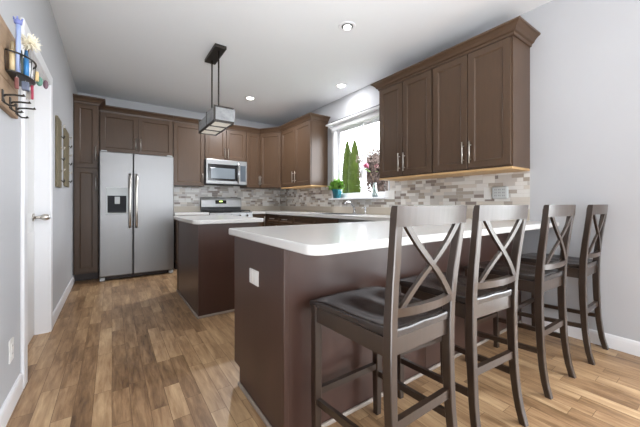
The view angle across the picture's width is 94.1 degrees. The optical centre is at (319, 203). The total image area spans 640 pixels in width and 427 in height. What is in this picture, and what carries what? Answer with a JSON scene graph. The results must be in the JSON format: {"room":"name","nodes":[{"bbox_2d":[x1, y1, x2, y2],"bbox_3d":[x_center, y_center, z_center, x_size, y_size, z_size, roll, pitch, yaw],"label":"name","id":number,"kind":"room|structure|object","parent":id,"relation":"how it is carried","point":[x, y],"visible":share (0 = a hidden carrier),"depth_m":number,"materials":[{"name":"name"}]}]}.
{"room":"kitchen","nodes":[
{"label":"kitchen","id":0,"kind":"room"},
{"bbox_2d":[0,0,77,408],"bbox_3d":[-1.103,-0.318,0.724,0.120,2.765,9.250,0,0,-35],"label":"wall","id":1,"kind":"structure","parent":0,"point":[38,15],"depth_m":1.67,"materials":[{"name":"grey paint"}]},
{"bbox_2d":[8,336,13,363],"bbox_3d":[-1.591,0.755,1.535,0.009,0.115,0.075,0,0,-35],"label":"wall outlet","id":2,"kind":"object","parent":1,"relation":"attached to","point":[11,341],"visible":1,"depth_m":1.52,"materials":[{"name":"white plastic"}]},
{"bbox_2d":[0,373,22,426],"bbox_3d":[-0.050,1.015,-0.666,0.014,0.100,5.765,0,0,-35],"label":"baseboard","id":3,"kind":"structure","parent":1,"relation":"attached to","point":[9,404],"depth_m":1.50,"materials":[{"name":"white paint"}]},
{"bbox_2d":[0,15,36,118],"bbox_3d":[-1.351,-0.643,1.285,0.115,0.400,0.755,0,0,-35],"label":"board","id":4,"kind":"object","parent":1,"relation":"attached to","point":[9,95],"visible":0.84,"depth_m":1.41,"materials":[{"name":"brown wood"}]},
{"bbox_2d":[9,41,14,70],"bbox_3d":[-1.446,-0.690,1.399,0.021,0.145,0.021,0,0,-35],"label":"marker pen","id":5,"kind":"object","parent":4,"relation":"in","point":[12,46],"visible":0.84,"depth_m":1.39,"materials":[{"name":"beige"}]},
{"bbox_2d":[14,75,18,88],"bbox_3d":[-1.441,-0.579,1.415,0.014,0.067,0.014,0,0,-35],"label":"tag","id":6,"kind":"object","parent":4,"relation":"hanging from","point":[16,79],"visible":1,"depth_m":1.41,"materials":[{"name":"red fabric"}]},
{"bbox_2d":[13,16,23,72],"bbox_3d":[-1.428,-0.749,1.408,0.032,0.262,0.031,0,0,16],"label":"wand","id":7,"kind":"object","parent":4,"relation":"in","point":[18,23],"visible":1,"depth_m":1.40,"materials":[{"name":"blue plastic"}]},
{"bbox_2d":[4,48,36,86],"bbox_3d":[-1.475,-0.662,1.485,0.090,0.099,0.244,0,0,-35],"label":"wire basket","id":8,"kind":"object","parent":4,"relation":"on","point":[10,74],"depth_m":1.42,"materials":[{"name":"brown metal"}]},
{"bbox_2d":[21,50,22,72],"bbox_3d":[-1.440,-0.677,1.431,0.021,0.120,0.021,0,0,-35],"label":"marker pen","id":9,"kind":"object","parent":4,"relation":"in","point":[21,50],"visible":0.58,"depth_m":1.43,"materials":[{"name":"grey"}]},
{"bbox_2d":[21,80,29,91],"bbox_3d":[-1.459,-0.586,1.475,0.026,0.052,0.026,0,0,-35],"label":"tag","id":10,"kind":"object","parent":4,"relation":"hanging from","point":[25,86],"visible":1,"depth_m":1.47,"materials":[{"name":"blue fabric"}]},
{"bbox_2d":[23,50,28,75],"bbox_3d":[-1.446,-0.685,1.466,0.021,0.135,0.021,0,0,-35],"label":"marker pen","id":11,"kind":"object","parent":4,"relation":"in","point":[25,60],"visible":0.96,"depth_m":1.46,"materials":[{"name":"blue plastic"}]},
{"bbox_2d":[26,90,30,100],"bbox_3d":[-1.470,-0.568,1.503,0.010,0.089,0.027,0,0,10],"label":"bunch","id":12,"kind":"object","parent":4,"relation":"hanging from","point":[28,94],"visible":0.64,"depth_m":1.50,"materials":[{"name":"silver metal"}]},
{"bbox_2d":[29,56,32,78],"bbox_3d":[-1.461,-0.677,1.494,0.027,0.120,0.027,0,0,-35],"label":"marker pen","id":13,"kind":"object","parent":4,"relation":"in","point":[29,56],"visible":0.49,"depth_m":1.49,"materials":[{"name":"white plastic"}]},
{"bbox_2d":[21,33,42,53],"bbox_3d":[-1.466,-0.738,1.506,0.091,0.241,0.091,0,0,-35],"label":"flower","id":14,"kind":"object","parent":4,"relation":"in","point":[30,41],"visible":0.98,"depth_m":1.50,"materials":[{"name":"beige plant"}]},
{"bbox_2d":[31,84,33,99],"bbox_3d":[-1.478,-0.574,1.529,0.011,0.077,0.011,0,0,-35],"label":"tag","id":15,"kind":"object","parent":4,"relation":"hanging from","point":[32,86],"visible":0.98,"depth_m":1.53,"materials":[{"name":"red fabric"}]},
{"bbox_2d":[35,70,38,81],"bbox_3d":[-1.481,-0.674,1.557,0.015,0.068,0.014,0,0,-35],"label":"tag","id":16,"kind":"object","parent":4,"relation":"hanging from","point":[37,73],"visible":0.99,"depth_m":1.55,"materials":[{"name":"yellow fabric"}]},
{"bbox_2d":[33,74,42,85],"bbox_3d":[-1.547,-0.676,1.607,0.027,0.066,0.078,0,0,27],"label":"key fob","id":17,"kind":"object","parent":4,"relation":"hanging from","point":[40,82],"visible":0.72,"depth_m":1.62,"materials":[{"name":"green fabric"}]},
{"bbox_2d":[34,75,48,88],"bbox_3d":[-1.557,-0.679,1.632,0.023,0.059,0.136,0,0,2],"label":"key fob","id":18,"kind":"object","parent":4,"relation":"hanging from","point":[45,82],"visible":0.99,"depth_m":1.68,"materials":[{"name":"purple fabric"}]},
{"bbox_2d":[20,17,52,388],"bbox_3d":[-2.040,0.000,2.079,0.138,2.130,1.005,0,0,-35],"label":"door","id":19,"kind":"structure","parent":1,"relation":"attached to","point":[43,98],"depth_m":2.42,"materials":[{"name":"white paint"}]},
{"bbox_2d":[28,87,49,343],"bbox_3d":[-2.042,0.041,2.086,0.138,2.032,0.840,0,0,-35],"label":"door","id":20,"kind":"structure","parent":1,"relation":"in","point":[31,215],"depth_m":2.30,"materials":[{"name":"white paint"}]},
{"bbox_2d":[55,115,65,187],"bbox_3d":[-2.489,-0.485,2.860,0.054,0.660,0.260,0,0,-35],"label":"board","id":21,"kind":"object","parent":1,"relation":"attached to","point":[58,124],"visible":1,"depth_m":2.78,"materials":[{"name":"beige wood"}]},
{"bbox_2d":[53,275,74,325],"bbox_3d":[-2.817,1.015,3.293,0.014,0.100,1.875,0,0,-35],"label":"baseboard","id":22,"kind":"structure","parent":1,"relation":"attached to","point":[57,310],"depth_m":3.06,"materials":[{"name":"white paint"}]},
{"bbox_2d":[63,128,72,186],"bbox_3d":[-2.833,-0.502,3.352,0.054,0.625,0.340,0,0,-35],"label":"board","id":23,"kind":"object","parent":1,"relation":"attached to","point":[66,155],"visible":0.98,"depth_m":3.27,"materials":[{"name":"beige wood"}]},
{"bbox_2d":[78,92,278,211],"bbox_3d":[-2.397,-0.318,5.535,3.870,2.765,0.120,0,0,-35],"label":"wall","id":24,"kind":"structure","parent":0,"point":[109,101],"depth_m":5.23,"materials":[{"name":"grey paint"}]},
{"bbox_2d":[99,105,173,156],"bbox_3d":[-2.952,-1.120,4.823,0.991,0.690,0.409,0,0,-35],"label":"upper cabinet","id":25,"kind":"object","parent":24,"relation":"attached to","point":[123,130],"visible":0.94,"depth_m":4.67,"materials":[{"name":"brown wood"}]},
{"bbox_2d":[174,206,199,211],"bbox_3d":[-2.447,0.101,5.413,0.510,0.101,0.020,0,0,-35],"label":"upstand","id":26,"kind":"object","parent":24,"relation":"attached to","point":[176,208],"visible":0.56,"depth_m":5.42,"materials":[{"name":"beige stone"}]},
{"bbox_2d":[173,115,203,186],"bbox_3d":[-2.336,-0.885,5.254,0.509,1.160,0.409,0,0,-35],"label":"upper cabinet","id":27,"kind":"object","parent":24,"relation":"attached to","point":[188,144],"visible":0.85,"depth_m":5.13,"materials":[{"name":"brown wood"}]},
{"bbox_2d":[204,125,246,161],"bbox_3d":[-1.814,-1.131,5.618,0.760,0.668,0.409,0,0,-35],"label":"upper cabinet","id":28,"kind":"object","parent":24,"relation":"attached to","point":[230,144],"visible":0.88,"depth_m":5.52,"materials":[{"name":"brown wood"}]},
{"bbox_2d":[204,159,246,185],"bbox_3d":[-1.795,-0.571,5.591,0.750,0.451,0.460,0,0,-35],"label":"microwave","id":29,"kind":"object","parent":28,"relation":"attached to","point":[217,172],"visible":0.98,"depth_m":5.43,"materials":[{"name":"grey metal"}]},
{"bbox_2d":[174,185,279,205],"bbox_3d":[-1.770,-0.153,5.896,2.172,0.404,0.006,0,0,-35],"label":"tile backsplash","id":30,"kind":"structure","parent":24,"relation":"attached to","point":[183,196],"depth_m":5.86,"materials":[{"name":"grey tile"}]},
{"bbox_2d":[240,127,259,188],"bbox_3d":[-1.381,-0.885,5.921,0.292,1.160,0.409,0,0,-35],"label":"upper cabinet","id":31,"kind":"object","parent":24,"relation":"attached to","point":[252,134],"visible":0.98,"depth_m":5.80,"materials":[{"name":"brown wood"}]},
{"bbox_2d":[49,0,551,125],"bbox_3d":[0.286,-1.750,1.694,3.870,0.100,9.490,0,0,-35],"label":"ceiling","id":32,"kind":"structure","parent":0,"point":[290,56],"depth_m":3.18,"materials":[{"name":"white paint"}]},
{"bbox_2d":[199,43,234,135],"bbox_3d":[-1.174,-1.269,3.352,0.218,0.862,0.660,0,0,-35],"label":"pendant light","id":33,"kind":"object","parent":32,"relation":"hanging from","point":[217,119],"visible":1,"depth_m":3.24,"materials":[{"name":"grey metal"}]},
{"bbox_2d":[245,96,254,99],"bbox_3d":[-1.127,-1.696,4.800,0.168,0.006,0.168,0,0,-35],"label":"recessed light","id":34,"kind":"object","parent":32,"relation":"in","point":[247,97],"visible":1,"depth_m":4.80,"materials":[{"name":"white paint"}]},
{"bbox_2d":[336,83,346,87],"bbox_3d":[0.308,-1.696,4.290,0.168,0.006,0.168,0,0,-35],"label":"recessed light","id":35,"kind":"object","parent":32,"relation":"in","point":[341,85],"visible":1,"depth_m":4.27,"materials":[{"name":"white paint"}]},
{"bbox_2d":[339,21,355,31],"bbox_3d":[0.262,-1.690,2.855,0.168,0.020,0.168,0,0,-35],"label":"recessed light","id":36,"kind":"object","parent":32,"relation":"in","point":[346,26],"visible":1,"depth_m":2.83,"materials":[{"name":"white paint"}]},
{"bbox_2d":[6,269,639,426],"bbox_3d":[0.286,1.115,1.694,3.870,0.100,9.490,0,0,-35],"label":"floor","id":37,"kind":"structure","parent":0,"point":[128,351],"depth_m":1.82,"materials":[{"name":"brown wood"}]},
{"bbox_2d":[73,94,105,280],"bbox_3d":[-3.350,-0.200,4.356,0.353,2.530,0.719,0,0,-35],"label":"pantry cabinet","id":38,"kind":"object","parent":37,"relation":"on","point":[86,109],"visible":1,"depth_m":4.09,"materials":[{"name":"brown wood"}]},
{"bbox_2d":[99,150,173,281],"bbox_3d":[-2.816,0.168,4.582,0.914,1.795,0.883,0,0,-35],"label":"fridge","id":39,"kind":"object","parent":37,"relation":"on","point":[136,191],"visible":1,"depth_m":4.25,"materials":[{"name":"grey metal"}]},
{"bbox_2d":[174,215,193,268],"bbox_3d":[-2.265,0.628,5.153,0.509,0.874,0.655,0,0,-35],"label":"base cabinet","id":40,"kind":"object","parent":37,"relation":"on","point":[175,221],"visible":0.07,"depth_m":4.80,"materials":[{"name":"brown wood"}]},
{"bbox_2d":[174,212,208,215],"bbox_3d":[-2.278,0.171,5.157,0.532,0.040,0.634,0,0,-35],"label":"countertop","id":41,"kind":"structure","parent":40,"relation":"on","point":[175,213],"depth_m":4.96,"materials":[{"name":"white stone"}]},
{"bbox_2d":[176,220,258,318],"bbox_3d":[-1.169,0.628,3.368,0.660,0.874,1.079,0,0,-35],"label":"kitchen island","id":42,"kind":"object","parent":37,"relation":"on","point":[205,252],"visible":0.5,"depth_m":2.88,"materials":[{"name":"brown wood"}]},
{"bbox_2d":[173,215,263,224],"bbox_3d":[-1.189,0.171,3.360,0.690,0.040,1.170,0,0,-35],"label":"island countertop","id":43,"kind":"structure","parent":42,"relation":"on","point":[196,219],"depth_m":3.02,"materials":[{"name":"white stone"}]},
{"bbox_2d":[200,197,252,216],"bbox_3d":[-1.709,0.472,5.468,0.762,1.185,0.727,0,0,-35],"label":"gas range","id":44,"kind":"object","parent":37,"relation":"on","point":[213,205],"visible":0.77,"depth_m":5.59,"materials":[{"name":"grey metal"}]},
{"bbox_2d":[209,211,248,212],"bbox_3d":[-1.712,0.154,5.472,0.754,0.012,0.568,0,0,-35],"label":"cooktop","id":45,"kind":"object","parent":44,"relation":"in","point":[209,211],"depth_m":5.37,"materials":[{"name":"black"}]},
{"bbox_2d":[253,214,266,226],"bbox_3d":[-1.059,0.628,5.996,0.906,0.874,0.655,0,0,-35],"label":"base cabinet","id":46,"kind":"object","parent":37,"relation":"on","point":[264,216],"visible":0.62,"depth_m":5.61,"materials":[{"name":"brown wood"}]},
{"bbox_2d":[267,214,292,225],"bbox_3d":[-0.499,0.628,5.413,0.655,0.874,1.045,0,0,-35],"label":"base cabinet","id":47,"kind":"object","parent":37,"relation":"on","point":[272,219],"visible":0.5,"depth_m":5.22,"materials":[{"name":"brown wood"}]},
{"bbox_2d":[293,216,338,224],"bbox_3d":[0.139,0.628,4.500,0.655,0.874,1.178,0,0,-35],"label":"base cabinet","id":48,"kind":"object","parent":37,"relation":"on","point":[297,220],"visible":0.12,"depth_m":4.36,"materials":[{"name":"brown wood"}]},
{"bbox_2d":[241,206,529,220],"bbox_3d":[0.116,0.120,4.313,0.907,0.141,4.759,0,0,-35],"label":"countertop","id":49,"kind":"structure","parent":48,"relation":"on","point":[373,213],"depth_m":4.62,"materials":[{"name":"white stone"}]},
{"bbox_2d":[310,213,360,214],"bbox_3d":[0.244,0.168,4.330,0.436,0.043,0.736,0,0,-35],"label":"sink","id":50,"kind":"object","parent":49,"relation":"in","point":[310,213],"visible":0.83,"depth_m":4.42,"materials":[{"name":"silver metal"}]},
{"bbox_2d":[317,213,346,214],"bbox_3d":[0.244,0.169,4.330,0.398,0.040,0.698,0,0,-35],"label":"basin","id":51,"kind":"object","parent":50,"relation":"in","point":[317,213],"depth_m":4.56,"materials":[{"name":"silver metal"}]},
{"bbox_2d":[344,201,356,213],"bbox_3d":[0.434,0.057,4.363,0.221,0.187,0.096,0,0,-35],"label":"kitchen faucet","id":52,"kind":"object","parent":49,"relation":"on","point":[353,206],"visible":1,"depth_m":4.37,"materials":[{"name":"silver metal"}]},
{"bbox_2d":[339,219,368,222],"bbox_3d":[0.649,0.628,3.765,0.659,0.873,0.604,0,0,-35],"label":"dishwasher","id":53,"kind":"object","parent":37,"relation":"on","point":[340,220],"visible":0.09,"depth_m":3.67,"materials":[{"name":"silver metal"}]},
{"bbox_2d":[235,233,521,426],"bbox_3d":[0.641,0.628,2.243,2.415,0.874,0.657,0,0,-35],"label":"base cabinet","id":54,"kind":"object","parent":37,"relation":"on","point":[273,318],"visible":0.45,"depth_m":1.49,"materials":[{"name":"brown wood"}]},
{"bbox_2d":[249,268,258,286],"bbox_3d":[-0.349,0.387,1.568,0.010,0.078,0.115,0,0,-35],"label":"wall outlet","id":55,"kind":"object","parent":54,"relation":"attached to","point":[253,274],"visible":1,"depth_m":1.55,"materials":[{"name":"white plastic"}]},
{"bbox_2d":[229,218,558,255],"bbox_3d":[0.700,0.171,2.144,2.434,0.040,0.949,0,0,-35],"label":"countertop","id":56,"kind":"structure","parent":54,"relation":"on","point":[329,238],"depth_m":1.49,"materials":[{"name":"white stone"}]},
{"bbox_2d":[310,205,466,426],"bbox_3d":[0.262,0.536,1.231,0.414,1.058,0.521,0,0,-35],"label":"bar stool","id":57,"kind":"object","parent":37,"relation":"on","point":[386,321],"visible":1,"depth_m":1.10,"materials":[{"name":"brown wood"}]},
{"bbox_2d":[397,205,528,426],"bbox_3d":[0.713,0.536,1.550,0.414,1.058,0.521,0,0,-30],"label":"bar stool","id":58,"kind":"object","parent":37,"relation":"on","point":[476,298],"visible":0.8,"depth_m":1.39,"materials":[{"name":"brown wood"}]},
{"bbox_2d":[463,205,575,399],"bbox_3d":[1.276,0.536,1.930,0.414,1.058,0.521,0,0,-33],"label":"bar stool","id":59,"kind":"object","parent":37,"relation":"on","point":[538,279],"visible":0.8,"depth_m":1.75,"materials":[{"name":"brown wood"}]},
{"bbox_2d":[517,204,608,365],"bbox_3d":[1.815,0.536,2.272,0.414,1.058,0.521,0,0,-36],"label":"bar stool","id":60,"kind":"object","parent":37,"relation":"on","point":[582,267],"visible":0.75,"depth_m":2.09,"materials":[{"name":"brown wood"}]},
{"bbox_2d":[283,0,639,341],"bbox_3d":[1.823,-0.318,2.768,0.120,2.765,9.250,0,0,-35],"label":"wall","id":61,"kind":"structure","parent":0,"point":[585,58],"depth_m":2.30,"materials":[{"name":"grey paint"}]},
{"bbox_2d":[257,127,281,189],"bbox_3d":[-0.931,-0.885,6.031,0.655,1.160,0.745,0,0,-35],"label":"upper cabinet","id":62,"kind":"object","parent":61,"relation":"attached to","point":[270,138],"visible":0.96,"depth_m":5.81,"materials":[{"name":"brown wood"}]},
{"bbox_2d":[279,112,329,188],"bbox_3d":[-0.313,-0.876,5.357,0.414,1.178,1.120,0,0,-35],"label":"upper cabinet","id":63,"kind":"object","parent":61,"relation":"attached to","point":[304,139],"visible":1,"depth_m":5.07,"materials":[{"name":"brown wood"}]},
{"bbox_2d":[326,106,378,132],"bbox_3d":[0.541,-1.238,4.397,0.114,0.135,1.410,0,0,-35],"label":"crown molding","id":64,"kind":"structure","parent":61,"relation":"attached to","point":[371,113],"depth_m":4.42,"materials":[{"name":"white paint"}]},
{"bbox_2d":[331,105,378,122],"bbox_3d":[0.538,-1.310,4.304,0.012,0.011,1.240,0,0,-35],"label":"string lights","id":65,"kind":"object","parent":64,"relation":"on","point":[376,105],"visible":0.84,"depth_m":4.30,"materials":[{"name":"white plastic"}]},
{"bbox_2d":[328,116,388,199],"bbox_3d":[0.577,-0.669,4.487,0.195,1.212,1.255,0,0,-35],"label":"window","id":66,"kind":"structure","parent":61,"relation":"in","point":[337,134],"depth_m":4.62,"materials":[{"name":"white paint"}]},
{"bbox_2d":[327,178,344,197],"bbox_3d":[0.269,-0.253,4.804,0.218,0.332,0.404,0,0,-35],"label":"potted plant","id":67,"kind":"object","parent":66,"relation":"on","point":[336,186],"visible":1,"depth_m":4.77,"materials":[{"name":"green plant"}]},
{"bbox_2d":[372,183,377,196],"bbox_3d":[0.767,-0.190,4.166,0.080,0.206,0.080,0,0,-35],"label":"flower vase","id":68,"kind":"object","parent":66,"relation":"on","point":[374,192],"visible":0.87,"depth_m":4.14,"materials":[{"name":"clear glass"}]},
{"bbox_2d":[363,163,373,181],"bbox_3d":[0.706,-0.345,4.258,0.086,0.488,0.238,0,0,-35],"label":"flower","id":69,"kind":"object","parent":68,"relation":"in","point":[365,165],"visible":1,"depth_m":4.29,"materials":[{"name":"pink plant"}]},
{"bbox_2d":[280,171,529,208],"bbox_3d":[0.488,-0.128,4.569,0.006,0.356,4.752,0,0,-35],"label":"tile backsplash","id":70,"kind":"structure","parent":61,"relation":"attached to","point":[461,190],"depth_m":3.37,"materials":[{"name":"grey tile"}]},
{"bbox_2d":[385,190,394,198],"bbox_3d":[0.919,-0.115,3.936,0.010,0.115,0.165,0,0,-35],"label":"light switch","id":71,"kind":"object","parent":70,"relation":"attached to","point":[390,194],"visible":1,"depth_m":3.92,"materials":[{"name":"white plastic"}]},
{"bbox_2d":[484,187,491,198],"bbox_3d":[1.638,-0.100,2.908,0.010,0.118,0.075,0,0,-35],"label":"light switch","id":72,"kind":"object","parent":70,"relation":"attached to","point":[487,190],"visible":1,"depth_m":2.90,"materials":[{"name":"white plastic"}]},
{"bbox_2d":[492,186,508,198],"bbox_3d":[1.696,-0.103,2.804,0.035,0.116,0.143,0,0,-35],"label":"wall outlet","id":73,"kind":"object","parent":70,"relation":"attached to","point":[502,192],"visible":1,"depth_m":2.79,"materials":[{"name":"grey plastic"}]},
{"bbox_2d":[370,58,445,180],"bbox_3d":[1.024,-0.876,3.444,0.414,1.178,0.816,0,0,-35],"label":"upper cabinet","id":74,"kind":"object","parent":61,"relation":"attached to","point":[406,95],"visible":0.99,"depth_m":3.29,"materials":[{"name":"brown wood"}]},
{"bbox_2d":[428,16,540,176],"bbox_3d":[1.492,-0.876,2.774,0.414,1.178,0.819,0,0,-35],"label":"upper cabinet","id":75,"kind":"object","parent":61,"relation":"attached to","point":[481,83],"visible":1,"depth_m":2.61,"materials":[{"name":"brown wood"}]},
{"bbox_2d":[522,311,639,356],"bbox_3d":[2.169,1.015,2.156,0.014,0.100,1.250,0,0,-35],"label":"baseboard","id":76,"kind":"structure","parent":61,"relation":"attached to","point":[629,346],"depth_m":2.19,"materials":[{"name":"white paint"}]},
{"label":"outside","id":77,"kind":"structure","parent":0,"visible":0},
{"bbox_3d":[8.234,1.815,25.883,36.850,0.300,57.000,0,0,-35],"label":"lawn","id":78,"kind":"structure","parent":77,"visible":0},
{"bbox_2d":[342,141,350,192],"bbox_3d":[2.148,-1.615,23.151,1.219,6.580,1.198,0,0,-35],"label":"columnar evergreen","id":79,"kind":"object","parent":78,"relation":"on","point":[345,164],"visible":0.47,"depth_m":22.87,"materials":[{"name":"green plant"}]},
{"bbox_2d":[346,140,360,192],"bbox_3d":[2.557,-1.515,21.845,1.322,6.380,1.324,0,0,-35],"label":"columnar evergreen","id":80,"kind":"object","parent":78,"relation":"on","point":[353,181],"visible":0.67,"depth_m":21.54,"materials":[{"name":"green plant"}]},
{"bbox_2d":[355,142,387,192],"bbox_3d":[2.414,-0.496,12.446,1.649,4.372,1.702,0,0,29],"label":"bare shrub","id":81,"kind":"object","parent":78,"relation":"on","point":[373,160],"visible":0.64,"depth_m":12.11,"materials":[{"name":"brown plant"}]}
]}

